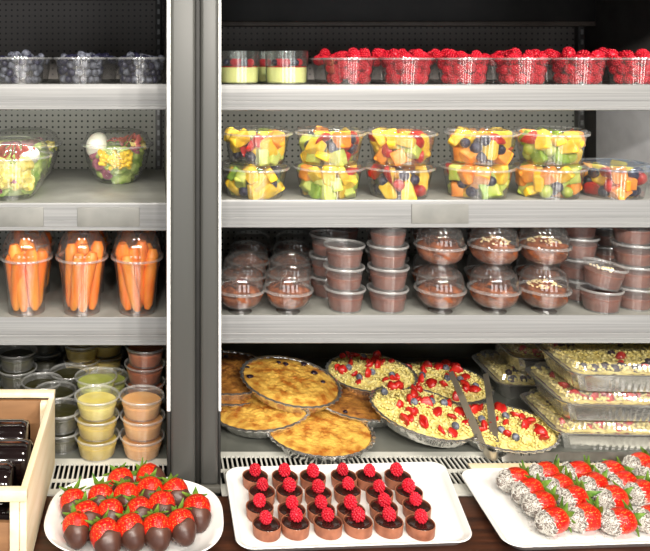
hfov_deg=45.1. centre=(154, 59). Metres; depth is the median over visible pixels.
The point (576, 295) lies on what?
cup
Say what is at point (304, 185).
chunk
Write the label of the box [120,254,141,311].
carrot
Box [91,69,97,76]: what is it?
blueberry
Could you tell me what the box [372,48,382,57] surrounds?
raspberry
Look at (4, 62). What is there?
blueberry
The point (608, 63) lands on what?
raspberry
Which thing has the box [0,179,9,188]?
leaf
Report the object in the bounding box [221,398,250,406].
pie
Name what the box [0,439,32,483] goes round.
plastic container
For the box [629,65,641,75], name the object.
raspberry
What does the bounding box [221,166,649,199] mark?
shelf
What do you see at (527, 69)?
raspberry
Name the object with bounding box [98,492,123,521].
strawberry
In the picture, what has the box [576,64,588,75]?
raspberry
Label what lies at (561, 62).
raspberry
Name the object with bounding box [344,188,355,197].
chunk
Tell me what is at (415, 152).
chunk
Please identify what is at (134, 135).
strip
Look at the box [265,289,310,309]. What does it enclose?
bowl
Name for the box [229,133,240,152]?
pineapple chunk
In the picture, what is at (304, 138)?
chunk
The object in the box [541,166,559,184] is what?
chunk
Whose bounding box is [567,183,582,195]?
chunk
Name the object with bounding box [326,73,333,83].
raspberry
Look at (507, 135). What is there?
pineapple chunk
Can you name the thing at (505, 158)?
chunk
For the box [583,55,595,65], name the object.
raspberry
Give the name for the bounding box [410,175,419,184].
blueberry
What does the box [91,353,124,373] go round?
cup
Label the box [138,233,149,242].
carrot
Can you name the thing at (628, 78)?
raspberry
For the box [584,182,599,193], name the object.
strawberry half
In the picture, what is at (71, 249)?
carrot
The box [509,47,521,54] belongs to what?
raspberry
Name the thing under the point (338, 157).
chunk
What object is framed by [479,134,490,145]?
blueberry
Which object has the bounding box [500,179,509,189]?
chunk
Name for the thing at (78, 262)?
carrot
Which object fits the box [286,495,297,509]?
raspberry
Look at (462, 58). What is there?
raspberry
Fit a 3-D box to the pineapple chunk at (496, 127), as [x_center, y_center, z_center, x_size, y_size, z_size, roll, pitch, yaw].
[0.703,0.159,1.550,0.029,0.041,0.020,0,0,-15]
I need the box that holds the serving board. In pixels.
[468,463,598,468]
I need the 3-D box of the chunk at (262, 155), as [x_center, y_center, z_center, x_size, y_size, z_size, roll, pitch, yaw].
[0.212,0.193,1.489,0.026,0.036,0.030,0,0,-9]
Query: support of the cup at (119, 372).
on the cooler at (162, 198)
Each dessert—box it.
[221,63,259,82]
[221,264,265,309]
[222,251,267,289]
[226,239,269,272]
[231,229,272,259]
[253,51,287,83]
[263,264,313,309]
[265,50,307,83]
[266,251,313,287]
[270,239,313,272]
[273,229,313,259]
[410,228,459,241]
[410,252,459,285]
[413,228,466,268]
[413,264,466,310]
[464,228,514,242]
[464,253,514,284]
[467,228,521,266]
[467,264,521,310]
[513,228,565,242]
[513,253,562,285]
[516,228,572,266]
[516,264,572,310]
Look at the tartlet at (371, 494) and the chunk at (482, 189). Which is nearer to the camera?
the tartlet at (371, 494)
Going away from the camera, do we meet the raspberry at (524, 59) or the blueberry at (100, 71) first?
the raspberry at (524, 59)
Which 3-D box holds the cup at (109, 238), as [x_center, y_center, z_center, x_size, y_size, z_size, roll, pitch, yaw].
[-0.149,0.421,1.640,0.107,0.169,0.107,0,0,-4]
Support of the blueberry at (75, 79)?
in the tub at (53, 57)
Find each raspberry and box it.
[231,59,238,65]
[247,59,253,65]
[249,463,260,476]
[253,493,265,507]
[256,477,267,490]
[259,510,271,524]
[260,59,266,65]
[277,59,284,65]
[278,463,290,476]
[283,477,295,492]
[284,59,290,65]
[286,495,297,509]
[290,507,302,522]
[306,463,319,477]
[312,479,324,493]
[313,55,321,65]
[315,494,327,508]
[319,48,330,56]
[320,55,327,64]
[321,507,333,521]
[325,64,331,73]
[326,55,337,65]
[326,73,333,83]
[330,64,340,73]
[331,74,342,83]
[335,51,346,58]
[336,462,348,475]
[337,56,348,67]
[338,68,350,78]
[342,476,354,490]
[344,494,357,509]
[347,61,358,71]
[347,74,358,83]
[349,49,360,61]
[351,506,364,522]
[357,59,368,70]
[357,72,367,83]
[359,49,370,59]
[361,65,371,75]
[363,463,375,476]
[365,56,373,64]
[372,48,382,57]
[372,57,379,66]
[373,479,384,492]
[378,492,391,507]
[382,53,393,64]
[382,506,395,521]
[385,64,397,75]
[385,74,392,83]
[389,49,400,56]
[390,462,403,476]
[391,74,400,83]
[393,55,401,61]
[393,60,403,69]
[400,73,412,83]
[402,53,412,62]
[402,478,415,492]
[403,63,414,73]
[409,492,421,505]
[412,48,424,57]
[412,57,423,67]
[412,66,420,74]
[412,74,422,83]
[414,509,427,523]
[420,73,428,83]
[421,57,430,68]
[421,67,429,74]
[432,50,442,57]
[437,58,446,69]
[441,74,448,83]
[442,64,452,74]
[445,54,457,64]
[448,73,458,83]
[452,64,464,75]
[456,50,467,56]
[457,53,468,63]
[458,73,470,83]
[464,61,475,72]
[469,52,482,63]
[470,73,480,83]
[474,63,484,74]
[477,54,488,64]
[479,74,485,83]
[488,56,497,65]
[494,55,504,65]
[498,73,505,83]
[499,64,509,74]
[503,50,509,56]
[503,56,510,64]
[504,73,515,83]
[506,53,519,63]
[508,63,520,74]
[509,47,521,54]
[515,73,527,83]
[519,54,530,64]
[520,64,533,75]
[524,51,534,55]
[527,73,538,83]
[529,55,537,65]
[531,49,540,54]
[533,64,543,75]
[535,53,548,64]
[536,75,544,83]
[544,49,554,53]
[546,53,553,63]
[550,52,561,61]
[552,62,564,72]
[553,72,563,83]
[556,57,568,68]
[558,74,568,83]
[562,47,575,58]
[564,63,575,74]
[569,72,581,83]
[572,55,583,64]
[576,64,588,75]
[578,49,590,57]
[581,74,593,83]
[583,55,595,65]
[587,64,598,74]
[590,50,603,61]
[592,74,601,83]
[594,60,604,70]
[598,47,607,55]
[606,49,618,59]
[606,59,610,66]
[608,64,618,74]
[610,55,623,66]
[613,73,623,83]
[617,63,629,74]
[620,50,633,60]
[623,73,635,83]
[624,55,637,66]
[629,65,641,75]
[635,49,648,56]
[635,73,647,83]
[637,53,649,64]
[641,64,649,75]
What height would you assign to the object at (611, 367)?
0.057 m
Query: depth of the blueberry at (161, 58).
1.52 m
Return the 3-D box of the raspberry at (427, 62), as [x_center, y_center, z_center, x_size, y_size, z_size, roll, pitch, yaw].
[0.534,0.006,1.491,0.024,0.024,0.025,0,0,-43]
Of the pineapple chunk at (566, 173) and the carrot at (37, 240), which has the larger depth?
the carrot at (37, 240)
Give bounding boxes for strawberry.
[59,476,86,517]
[61,503,89,549]
[70,491,100,539]
[84,507,121,550]
[85,472,112,505]
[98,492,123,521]
[102,462,134,491]
[111,478,138,510]
[115,506,144,550]
[123,489,151,519]
[131,457,165,482]
[136,468,162,498]
[142,503,171,550]
[149,486,174,514]
[161,473,189,507]
[166,498,195,546]
[182,486,211,533]
[495,460,533,492]
[511,473,551,504]
[521,485,558,517]
[529,454,563,480]
[534,496,575,535]
[543,466,588,493]
[556,476,601,506]
[561,455,593,480]
[568,496,602,533]
[578,465,609,498]
[593,456,633,474]
[593,480,633,509]
[601,499,645,536]
[607,466,645,489]
[622,446,649,474]
[624,471,649,505]
[632,504,649,533]
[635,462,649,479]
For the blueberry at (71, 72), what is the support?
in the tub at (53, 57)
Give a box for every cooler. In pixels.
[0,0,195,495]
[200,0,649,495]
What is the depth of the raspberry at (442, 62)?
1.52 m
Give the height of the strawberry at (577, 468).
0.052 m
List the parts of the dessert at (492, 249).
dome lid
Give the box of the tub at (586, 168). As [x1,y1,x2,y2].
[510,125,590,199]
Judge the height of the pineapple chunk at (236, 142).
0.040 m
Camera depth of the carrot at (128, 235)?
1.61 m
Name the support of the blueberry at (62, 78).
in the tub at (53, 57)
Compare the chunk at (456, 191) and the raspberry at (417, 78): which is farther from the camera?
the chunk at (456, 191)
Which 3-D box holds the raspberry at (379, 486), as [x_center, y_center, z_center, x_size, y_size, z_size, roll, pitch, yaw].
[0.382,0.726,1.278,0.020,0.022,0.021,0,0,-26]
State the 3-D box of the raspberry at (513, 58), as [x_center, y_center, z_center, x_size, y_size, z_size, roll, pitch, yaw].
[0.711,-0.003,1.488,0.023,0.023,0.023,0,0,-14]
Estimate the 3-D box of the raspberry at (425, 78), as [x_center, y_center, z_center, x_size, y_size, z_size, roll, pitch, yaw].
[0.534,0.038,1.496,0.022,0.022,0.022,0,0,3]
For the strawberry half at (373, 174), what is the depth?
1.52 m
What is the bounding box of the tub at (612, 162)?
[579,158,649,199]
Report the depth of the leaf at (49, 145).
1.71 m
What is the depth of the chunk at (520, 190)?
1.53 m
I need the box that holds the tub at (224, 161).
[221,125,292,199]
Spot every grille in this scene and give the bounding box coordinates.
[47,459,166,495]
[221,452,621,495]
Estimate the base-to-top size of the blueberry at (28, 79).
0.016 m
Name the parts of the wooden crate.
panel, rail, corner post, panel, rail, panel, corner post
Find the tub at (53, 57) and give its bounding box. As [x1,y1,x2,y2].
[53,57,106,83]
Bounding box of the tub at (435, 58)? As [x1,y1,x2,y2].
[435,58,491,83]
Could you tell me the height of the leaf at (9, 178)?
0.034 m
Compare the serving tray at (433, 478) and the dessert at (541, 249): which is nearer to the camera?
the serving tray at (433, 478)
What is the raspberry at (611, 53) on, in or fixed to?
in the tub
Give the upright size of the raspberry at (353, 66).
0.024 m
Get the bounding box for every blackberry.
[223,59,229,65]
[241,59,247,65]
[271,59,276,65]
[292,59,298,65]
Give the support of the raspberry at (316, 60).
in the tub
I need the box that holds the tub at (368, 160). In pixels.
[362,125,438,199]
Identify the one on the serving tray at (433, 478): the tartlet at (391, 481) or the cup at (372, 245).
the tartlet at (391, 481)
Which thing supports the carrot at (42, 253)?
in the cup at (10, 231)
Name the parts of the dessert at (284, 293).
dome lid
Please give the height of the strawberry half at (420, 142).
0.033 m
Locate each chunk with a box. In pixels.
[223,127,237,142]
[224,179,239,195]
[226,166,240,180]
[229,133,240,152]
[230,128,250,148]
[234,169,246,187]
[242,164,259,185]
[246,184,259,199]
[248,131,255,137]
[253,172,267,191]
[256,149,269,164]
[258,182,277,198]
[259,137,276,156]
[263,168,277,182]
[268,129,284,149]
[269,150,279,165]
[271,181,284,196]
[278,138,285,156]
[299,164,312,180]
[299,180,312,191]
[300,134,311,150]
[300,150,306,161]
[305,138,326,153]
[306,152,320,163]
[308,167,322,181]
[308,182,320,198]
[309,132,320,140]
[313,126,328,134]
[314,178,326,185]
[315,151,330,162]
[320,185,336,199]
[322,164,336,185]
[328,149,347,166]
[331,178,343,191]
[332,132,350,148]
[336,186,345,198]
[337,167,349,184]
[343,175,356,188]
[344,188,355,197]
[353,172,358,189]
[370,141,379,152]
[371,128,385,147]
[374,148,387,163]
[379,181,397,198]
[386,129,397,149]
[389,166,396,182]
[390,148,409,166]
[394,132,415,147]
[394,170,410,181]
[397,166,414,170]
[400,181,415,199]
[402,144,421,158]
[415,166,428,179]
[415,169,428,189]
[420,135,429,153]
[424,150,430,157]
[448,128,467,146]
[449,164,463,180]
[450,182,463,196]
[453,147,464,162]
[457,165,474,184]
[459,132,476,147]
[460,146,477,164]
[462,185,470,197]
[470,182,478,188]
[473,166,491,184]
[476,131,486,136]
[478,184,488,199]
[482,140,498,159]
[486,184,503,197]
[488,127,501,132]
[491,164,508,184]
[493,148,512,164]
[499,129,511,148]
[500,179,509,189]
[515,168,526,185]
[517,128,534,143]
[517,182,531,195]
[518,163,537,182]
[519,129,529,145]
[523,185,538,196]
[530,148,548,165]
[532,170,543,192]
[535,128,551,150]
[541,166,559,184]
[549,131,560,133]
[550,134,566,146]
[552,150,568,164]
[557,140,578,153]
[558,166,576,183]
[563,131,583,148]
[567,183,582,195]
[568,166,580,183]
[569,149,582,163]
[577,131,585,146]
[580,162,592,178]
[592,164,605,184]
[609,185,632,199]
[610,166,628,183]
[615,177,637,190]
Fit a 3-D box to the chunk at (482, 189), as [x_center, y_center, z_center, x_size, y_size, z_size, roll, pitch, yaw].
[0.652,0.262,1.489,0.018,0.035,0.034,0,0,17]
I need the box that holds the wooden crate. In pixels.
[0,389,54,550]
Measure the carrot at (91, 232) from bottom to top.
0.135 m
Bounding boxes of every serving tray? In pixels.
[225,462,471,550]
[461,468,649,549]
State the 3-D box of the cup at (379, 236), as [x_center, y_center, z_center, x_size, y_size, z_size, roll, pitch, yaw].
[0.469,0.349,1.512,0.082,0.045,0.082,0,0,-25]
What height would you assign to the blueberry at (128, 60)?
0.016 m
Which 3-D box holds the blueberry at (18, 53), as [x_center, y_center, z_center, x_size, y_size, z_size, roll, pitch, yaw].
[-0.277,-0.010,1.501,0.016,0.016,0.016,0,0,21]
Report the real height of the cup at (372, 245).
0.045 m
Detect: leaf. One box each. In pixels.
[0,157,5,169]
[0,162,10,176]
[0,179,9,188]
[1,169,14,182]
[7,163,14,173]
[9,141,19,145]
[10,183,16,190]
[13,165,22,176]
[13,172,24,185]
[15,161,28,171]
[18,156,28,169]
[19,156,33,169]
[22,139,35,146]
[23,170,30,182]
[24,175,34,190]
[40,141,51,149]
[47,140,56,150]
[89,152,96,159]
[92,156,104,170]
[100,168,112,179]
[129,143,140,153]
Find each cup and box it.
[0,231,52,316]
[0,349,34,371]
[0,363,36,388]
[0,385,25,398]
[8,231,57,274]
[21,376,62,398]
[30,345,58,353]
[32,350,63,369]
[33,366,63,379]
[37,386,76,404]
[52,368,89,392]
[55,231,107,316]
[55,404,79,433]
[55,427,79,453]
[62,231,110,292]
[65,345,98,362]
[65,360,98,374]
[72,391,79,406]
[74,372,117,395]
[74,392,119,420]
[74,412,119,440]
[74,429,119,460]
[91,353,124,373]
[96,345,121,356]
[97,368,124,375]
[105,373,127,396]
[111,231,162,316]
[114,231,161,291]
[114,393,124,415]
[119,390,163,420]
[119,432,164,460]
[120,410,164,440]
[124,361,162,385]
[124,380,165,396]
[127,345,165,367]
[309,273,333,297]
[310,254,343,276]
[312,234,348,255]
[323,242,361,267]
[326,270,361,289]
[327,289,365,311]
[328,228,358,240]
[344,267,358,272]
[345,240,361,248]
[365,228,400,249]
[365,268,399,290]
[366,242,405,267]
[366,285,405,311]
[368,256,399,268]
[368,264,409,289]
[370,228,405,245]
[399,258,409,271]
[400,240,409,252]
[556,232,596,258]
[559,261,592,279]
[559,281,596,300]
[560,228,595,237]
[577,284,624,312]
[583,258,627,289]
[588,230,620,245]
[588,248,619,265]
[611,240,649,266]
[611,261,649,287]
[613,228,649,244]
[613,290,649,309]
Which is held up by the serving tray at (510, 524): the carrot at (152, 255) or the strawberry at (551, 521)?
the strawberry at (551, 521)
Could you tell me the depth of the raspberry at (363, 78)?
1.48 m
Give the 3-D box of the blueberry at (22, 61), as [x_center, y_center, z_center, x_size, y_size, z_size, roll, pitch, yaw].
[-0.262,0.004,1.476,0.017,0.017,0.016,0,0,-28]
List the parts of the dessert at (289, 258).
dome lid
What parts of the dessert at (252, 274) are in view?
dome lid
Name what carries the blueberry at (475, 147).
in the tub at (513, 169)
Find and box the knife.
[501,452,649,461]
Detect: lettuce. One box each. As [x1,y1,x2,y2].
[0,154,42,196]
[4,141,53,175]
[91,141,144,183]
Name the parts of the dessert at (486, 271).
dome lid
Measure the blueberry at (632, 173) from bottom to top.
0.021 m
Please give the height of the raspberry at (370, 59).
0.022 m
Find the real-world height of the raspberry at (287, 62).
0.016 m
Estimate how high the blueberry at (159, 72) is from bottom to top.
0.016 m
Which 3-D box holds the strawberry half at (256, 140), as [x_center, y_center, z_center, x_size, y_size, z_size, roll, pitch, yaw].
[0.203,0.159,1.486,0.014,0.026,0.038,0,0,38]
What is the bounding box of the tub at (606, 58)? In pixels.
[549,58,608,83]
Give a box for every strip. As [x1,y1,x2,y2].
[0,145,5,156]
[3,145,11,158]
[10,142,14,158]
[15,145,20,160]
[20,144,28,154]
[120,135,128,146]
[130,133,135,144]
[135,135,141,147]
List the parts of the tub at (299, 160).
lid, fruit salad tub, lid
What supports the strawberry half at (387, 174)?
in the tub at (368, 160)
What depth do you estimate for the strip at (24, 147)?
1.49 m
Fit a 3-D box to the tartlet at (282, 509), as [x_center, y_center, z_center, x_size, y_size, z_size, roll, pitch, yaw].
[0.224,0.745,1.229,0.046,0.017,0.046,0,0,14]
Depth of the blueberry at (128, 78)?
1.48 m
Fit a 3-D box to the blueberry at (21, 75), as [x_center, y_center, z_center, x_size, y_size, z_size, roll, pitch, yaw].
[-0.263,0.030,1.480,0.016,0.016,0.016,0,0,-3]
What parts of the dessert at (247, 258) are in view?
dome lid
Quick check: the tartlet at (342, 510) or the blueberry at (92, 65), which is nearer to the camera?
the tartlet at (342, 510)
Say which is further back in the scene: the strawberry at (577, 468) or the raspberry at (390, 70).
the raspberry at (390, 70)
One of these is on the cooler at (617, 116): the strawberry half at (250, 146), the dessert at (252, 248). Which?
the dessert at (252, 248)
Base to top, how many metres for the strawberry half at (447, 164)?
0.033 m
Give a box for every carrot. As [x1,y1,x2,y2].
[5,254,10,300]
[8,243,27,311]
[11,252,24,310]
[13,231,25,242]
[19,237,31,248]
[22,249,28,298]
[24,234,32,241]
[25,248,39,310]
[27,242,35,249]
[29,231,38,237]
[33,236,43,250]
[37,248,47,306]
[40,231,51,287]
[65,243,77,306]
[67,231,78,237]
[69,255,84,310]
[71,233,81,242]
[73,252,84,307]
[75,237,87,247]
[78,244,90,255]
[78,251,97,311]
[86,234,90,248]
[88,240,103,309]
[89,231,100,282]
[93,231,103,241]
[97,237,107,281]
[116,242,129,302]
[116,254,131,309]
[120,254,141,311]
[123,231,135,244]
[129,237,138,246]
[129,246,140,294]
[135,240,147,306]
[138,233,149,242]
[143,248,158,309]
[144,231,155,245]
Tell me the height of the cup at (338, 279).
0.045 m
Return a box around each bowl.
[0,127,62,181]
[0,136,53,198]
[80,127,152,182]
[221,289,262,309]
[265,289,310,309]
[416,244,463,268]
[416,286,463,310]
[470,250,518,266]
[470,293,518,310]
[519,291,569,310]
[520,248,569,266]
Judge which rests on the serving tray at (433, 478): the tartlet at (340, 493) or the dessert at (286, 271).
the tartlet at (340, 493)
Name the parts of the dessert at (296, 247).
dome lid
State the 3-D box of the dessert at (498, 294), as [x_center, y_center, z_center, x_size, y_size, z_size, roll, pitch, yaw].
[0.679,0.459,1.503,0.101,0.086,0.101,0,0,-5]
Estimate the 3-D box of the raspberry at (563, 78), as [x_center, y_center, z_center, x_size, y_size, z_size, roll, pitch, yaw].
[0.823,0.038,1.505,0.022,0.022,0.021,0,0,5]
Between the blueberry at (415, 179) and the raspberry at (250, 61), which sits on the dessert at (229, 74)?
the raspberry at (250, 61)
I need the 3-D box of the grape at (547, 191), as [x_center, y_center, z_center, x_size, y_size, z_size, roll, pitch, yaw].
[0.779,0.262,1.495,0.024,0.029,0.025,0,0,-18]
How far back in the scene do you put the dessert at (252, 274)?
1.59 m
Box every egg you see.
[20,146,39,162]
[86,132,107,154]
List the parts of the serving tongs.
tong arm, tong arm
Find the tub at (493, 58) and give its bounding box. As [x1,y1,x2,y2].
[492,58,550,83]
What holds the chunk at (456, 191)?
in the tub at (513, 169)
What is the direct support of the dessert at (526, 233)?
on the dessert at (529, 273)
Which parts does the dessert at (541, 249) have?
dome lid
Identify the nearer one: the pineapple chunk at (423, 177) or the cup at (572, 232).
the pineapple chunk at (423, 177)
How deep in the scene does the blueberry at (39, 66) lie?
1.51 m
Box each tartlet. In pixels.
[242,469,267,489]
[246,499,273,521]
[248,484,274,503]
[252,515,280,541]
[272,470,297,488]
[276,483,302,503]
[277,501,305,521]
[281,513,309,540]
[300,469,325,488]
[304,485,331,503]
[307,500,334,523]
[313,513,342,539]
[331,469,356,486]
[334,482,360,502]
[337,501,364,524]
[343,513,372,539]
[355,469,381,490]
[365,484,392,503]
[369,498,397,518]
[374,512,403,538]
[384,469,410,490]
[395,483,422,504]
[402,497,430,517]
[405,514,435,540]
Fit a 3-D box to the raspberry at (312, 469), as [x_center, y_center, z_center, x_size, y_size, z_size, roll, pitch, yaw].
[0.280,0.726,1.327,0.023,0.024,0.023,0,0,43]
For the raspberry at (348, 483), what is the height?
0.022 m
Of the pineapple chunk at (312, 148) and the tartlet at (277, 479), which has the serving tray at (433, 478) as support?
the tartlet at (277, 479)
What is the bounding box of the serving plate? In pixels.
[44,476,223,550]
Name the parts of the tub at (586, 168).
lid, fruit salad tub, lid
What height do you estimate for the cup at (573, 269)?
0.045 m
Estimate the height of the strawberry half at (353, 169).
0.020 m
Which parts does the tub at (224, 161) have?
lid, fruit salad tub, lid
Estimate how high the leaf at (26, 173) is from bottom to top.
0.031 m
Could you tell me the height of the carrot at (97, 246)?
0.135 m
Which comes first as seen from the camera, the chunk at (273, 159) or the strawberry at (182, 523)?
the strawberry at (182, 523)
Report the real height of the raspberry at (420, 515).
0.022 m
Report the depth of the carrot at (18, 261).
1.48 m
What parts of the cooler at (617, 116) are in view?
post, edge trim, kick panel, panel, panel, price rail, price rail, price rail, panel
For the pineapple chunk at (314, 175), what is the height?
0.036 m
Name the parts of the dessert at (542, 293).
dome lid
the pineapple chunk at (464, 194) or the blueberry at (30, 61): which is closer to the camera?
the blueberry at (30, 61)
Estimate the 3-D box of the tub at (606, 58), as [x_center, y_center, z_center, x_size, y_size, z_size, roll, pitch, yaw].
[0.853,0.023,1.515,0.109,0.054,0.109,0,0,19]
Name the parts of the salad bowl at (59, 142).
lid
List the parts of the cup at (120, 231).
dome lid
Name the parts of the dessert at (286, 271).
dome lid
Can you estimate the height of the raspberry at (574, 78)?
0.025 m
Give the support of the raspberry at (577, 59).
in the tub at (606, 58)
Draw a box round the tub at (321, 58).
[321,58,376,83]
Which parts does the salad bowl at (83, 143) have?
lid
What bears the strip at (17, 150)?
in the salad bowl at (50, 154)
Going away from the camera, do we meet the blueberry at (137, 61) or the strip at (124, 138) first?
the blueberry at (137, 61)
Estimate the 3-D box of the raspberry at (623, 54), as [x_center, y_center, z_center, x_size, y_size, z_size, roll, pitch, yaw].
[0.947,-0.008,1.505,0.024,0.025,0.024,0,0,-39]
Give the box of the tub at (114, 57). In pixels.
[114,57,165,83]
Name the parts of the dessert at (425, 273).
dome lid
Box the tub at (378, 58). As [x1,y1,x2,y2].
[378,58,434,83]
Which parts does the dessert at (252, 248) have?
dome lid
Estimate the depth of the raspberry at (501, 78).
1.51 m
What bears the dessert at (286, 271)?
on the cooler at (617, 116)
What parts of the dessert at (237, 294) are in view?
dome lid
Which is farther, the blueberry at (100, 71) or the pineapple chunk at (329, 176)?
the blueberry at (100, 71)
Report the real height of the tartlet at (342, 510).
0.017 m
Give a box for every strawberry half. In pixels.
[240,145,246,156]
[245,140,254,151]
[252,134,263,147]
[315,133,331,143]
[345,151,350,160]
[345,167,358,174]
[350,131,358,143]
[368,134,375,141]
[368,164,382,175]
[368,166,380,178]
[382,143,391,157]
[383,165,392,183]
[393,179,403,191]
[410,131,423,134]
[412,134,424,147]
[414,150,423,162]
[414,184,425,196]
[446,163,450,175]
[489,134,505,143]
[520,131,537,143]
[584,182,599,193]
[599,167,610,176]
[604,177,612,192]
[637,171,646,184]
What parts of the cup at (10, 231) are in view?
dome lid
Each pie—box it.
[221,350,257,399]
[221,396,310,438]
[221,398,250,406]
[239,355,342,413]
[267,410,375,464]
[324,387,386,427]
[325,350,417,396]
[369,380,480,447]
[405,359,493,403]
[458,402,560,456]
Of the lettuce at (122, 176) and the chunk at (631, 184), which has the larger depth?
the lettuce at (122, 176)
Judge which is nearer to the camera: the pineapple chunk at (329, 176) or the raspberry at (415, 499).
the raspberry at (415, 499)
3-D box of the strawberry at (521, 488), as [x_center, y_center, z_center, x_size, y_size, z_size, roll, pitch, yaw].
[0.638,0.731,1.271,0.072,0.046,0.052,0,0,-34]
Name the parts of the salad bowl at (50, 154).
lid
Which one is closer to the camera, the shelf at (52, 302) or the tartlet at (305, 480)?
the tartlet at (305, 480)
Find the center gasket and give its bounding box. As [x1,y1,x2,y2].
[195,0,199,484]
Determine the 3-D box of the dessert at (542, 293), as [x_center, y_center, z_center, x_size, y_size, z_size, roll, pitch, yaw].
[0.780,0.459,1.503,0.101,0.086,0.101,0,0,19]
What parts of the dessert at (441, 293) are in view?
dome lid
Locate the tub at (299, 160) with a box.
[292,125,366,199]
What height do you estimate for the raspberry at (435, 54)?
0.022 m
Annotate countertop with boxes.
[33,496,649,550]
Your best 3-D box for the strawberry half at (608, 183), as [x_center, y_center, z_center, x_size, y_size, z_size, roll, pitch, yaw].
[0.904,0.246,1.495,0.017,0.037,0.027,0,0,38]
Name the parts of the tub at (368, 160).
lid, fruit salad tub, lid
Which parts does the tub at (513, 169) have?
lid, fruit salad tub, lid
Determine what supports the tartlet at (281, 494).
on the serving tray at (433, 478)
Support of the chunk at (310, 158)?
in the tub at (299, 160)
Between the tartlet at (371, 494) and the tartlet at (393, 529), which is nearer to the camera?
the tartlet at (393, 529)
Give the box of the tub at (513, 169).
[439,125,519,199]
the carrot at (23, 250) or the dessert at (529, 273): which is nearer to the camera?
the carrot at (23, 250)
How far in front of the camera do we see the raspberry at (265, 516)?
1.19 m
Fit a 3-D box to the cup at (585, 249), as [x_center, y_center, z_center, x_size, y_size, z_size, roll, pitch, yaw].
[0.890,0.392,1.580,0.082,0.045,0.082,0,0,2]
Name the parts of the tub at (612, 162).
lid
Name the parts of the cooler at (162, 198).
panel, kick panel, panel, price rail, price rail, price rail, panel, edge trim, post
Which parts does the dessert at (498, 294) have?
dome lid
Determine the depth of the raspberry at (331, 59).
1.50 m
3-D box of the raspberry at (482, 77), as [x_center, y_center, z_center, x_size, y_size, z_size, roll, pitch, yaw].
[0.648,0.037,1.497,0.023,0.023,0.024,0,0,38]
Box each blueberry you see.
[1,59,8,66]
[1,67,7,73]
[3,75,10,83]
[6,69,13,76]
[8,61,15,68]
[10,54,18,62]
[10,75,18,83]
[12,51,20,56]
[14,65,21,72]
[18,58,26,65]
[18,71,25,79]
[22,49,30,55]
[22,65,29,72]
[24,76,32,83]
[26,57,33,64]
[30,64,36,71]
[32,68,40,75]
[32,76,38,82]
[33,57,40,64]
[37,64,42,72]
[57,58,63,65]
[58,67,65,74]
[60,75,65,82]
[61,57,68,64]
[61,65,68,72]
[65,75,71,83]
[66,61,73,68]
[67,69,74,76]
[68,54,75,60]
[72,75,79,83]
[73,59,80,66]
[75,68,83,76]
[78,53,86,60]
[80,61,88,69]
[80,76,86,83]
[83,68,91,76]
[87,76,94,83]
[88,61,96,69]
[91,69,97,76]
[93,55,99,62]
[93,76,98,83]
[96,62,101,68]
[97,68,102,75]
[100,54,106,61]
[107,56,114,62]
[121,61,128,67]
[121,75,125,82]
[123,68,130,75]
[125,56,132,63]
[125,76,131,82]
[126,52,134,57]
[128,64,135,71]
[131,76,138,83]
[133,58,141,65]
[135,68,142,76]
[139,76,145,83]
[140,63,147,70]
[143,56,150,63]
[143,69,150,76]
[146,76,152,83]
[148,62,154,69]
[150,69,156,75]
[151,56,158,62]
[152,76,158,82]
[154,61,160,69]
[156,69,161,76]
[158,55,164,62]
[233,152,242,159]
[239,187,247,195]
[245,152,255,162]
[273,168,281,178]
[328,142,337,152]
[347,144,356,153]
[351,134,355,144]
[376,184,381,193]
[377,175,387,185]
[399,170,409,180]
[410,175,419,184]
[457,180,466,187]
[460,138,470,147]
[466,186,475,196]
[469,142,481,152]
[476,152,486,162]
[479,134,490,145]
[488,176,496,185]
[498,145,505,153]
[552,182,563,191]
[583,175,592,182]
[588,168,599,177]
[598,185,608,195]
[628,170,638,178]
[629,189,636,196]
[636,186,640,195]
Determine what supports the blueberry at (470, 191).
in the tub at (513, 169)
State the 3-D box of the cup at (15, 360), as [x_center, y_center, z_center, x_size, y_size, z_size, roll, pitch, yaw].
[-0.307,0.664,1.670,0.088,0.039,0.088,0,0,-45]
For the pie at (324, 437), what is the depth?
1.45 m
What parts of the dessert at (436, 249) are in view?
dome lid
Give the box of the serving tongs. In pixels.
[448,371,498,460]
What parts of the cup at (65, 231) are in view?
dome lid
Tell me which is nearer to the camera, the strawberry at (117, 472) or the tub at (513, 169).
the strawberry at (117, 472)
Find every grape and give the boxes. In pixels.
[522,152,531,159]
[523,143,534,154]
[539,185,552,198]
[543,145,556,156]
[561,186,572,197]
[567,153,577,162]
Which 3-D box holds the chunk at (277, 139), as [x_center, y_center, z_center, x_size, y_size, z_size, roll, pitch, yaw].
[0.240,0.158,1.494,0.038,0.042,0.034,0,0,-15]
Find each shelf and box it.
[0,79,165,83]
[0,169,165,202]
[0,255,165,316]
[221,79,635,83]
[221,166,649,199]
[221,254,649,314]
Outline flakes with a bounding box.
[510,498,635,540]
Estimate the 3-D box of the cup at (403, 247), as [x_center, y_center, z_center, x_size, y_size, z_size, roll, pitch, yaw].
[0.547,0.436,1.740,0.082,0.045,0.082,0,0,7]
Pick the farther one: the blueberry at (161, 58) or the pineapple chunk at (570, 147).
the blueberry at (161, 58)
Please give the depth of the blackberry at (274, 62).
1.51 m
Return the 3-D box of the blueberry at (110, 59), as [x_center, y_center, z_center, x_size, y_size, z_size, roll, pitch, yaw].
[-0.095,-0.001,1.616,0.015,0.016,0.016,0,0,14]

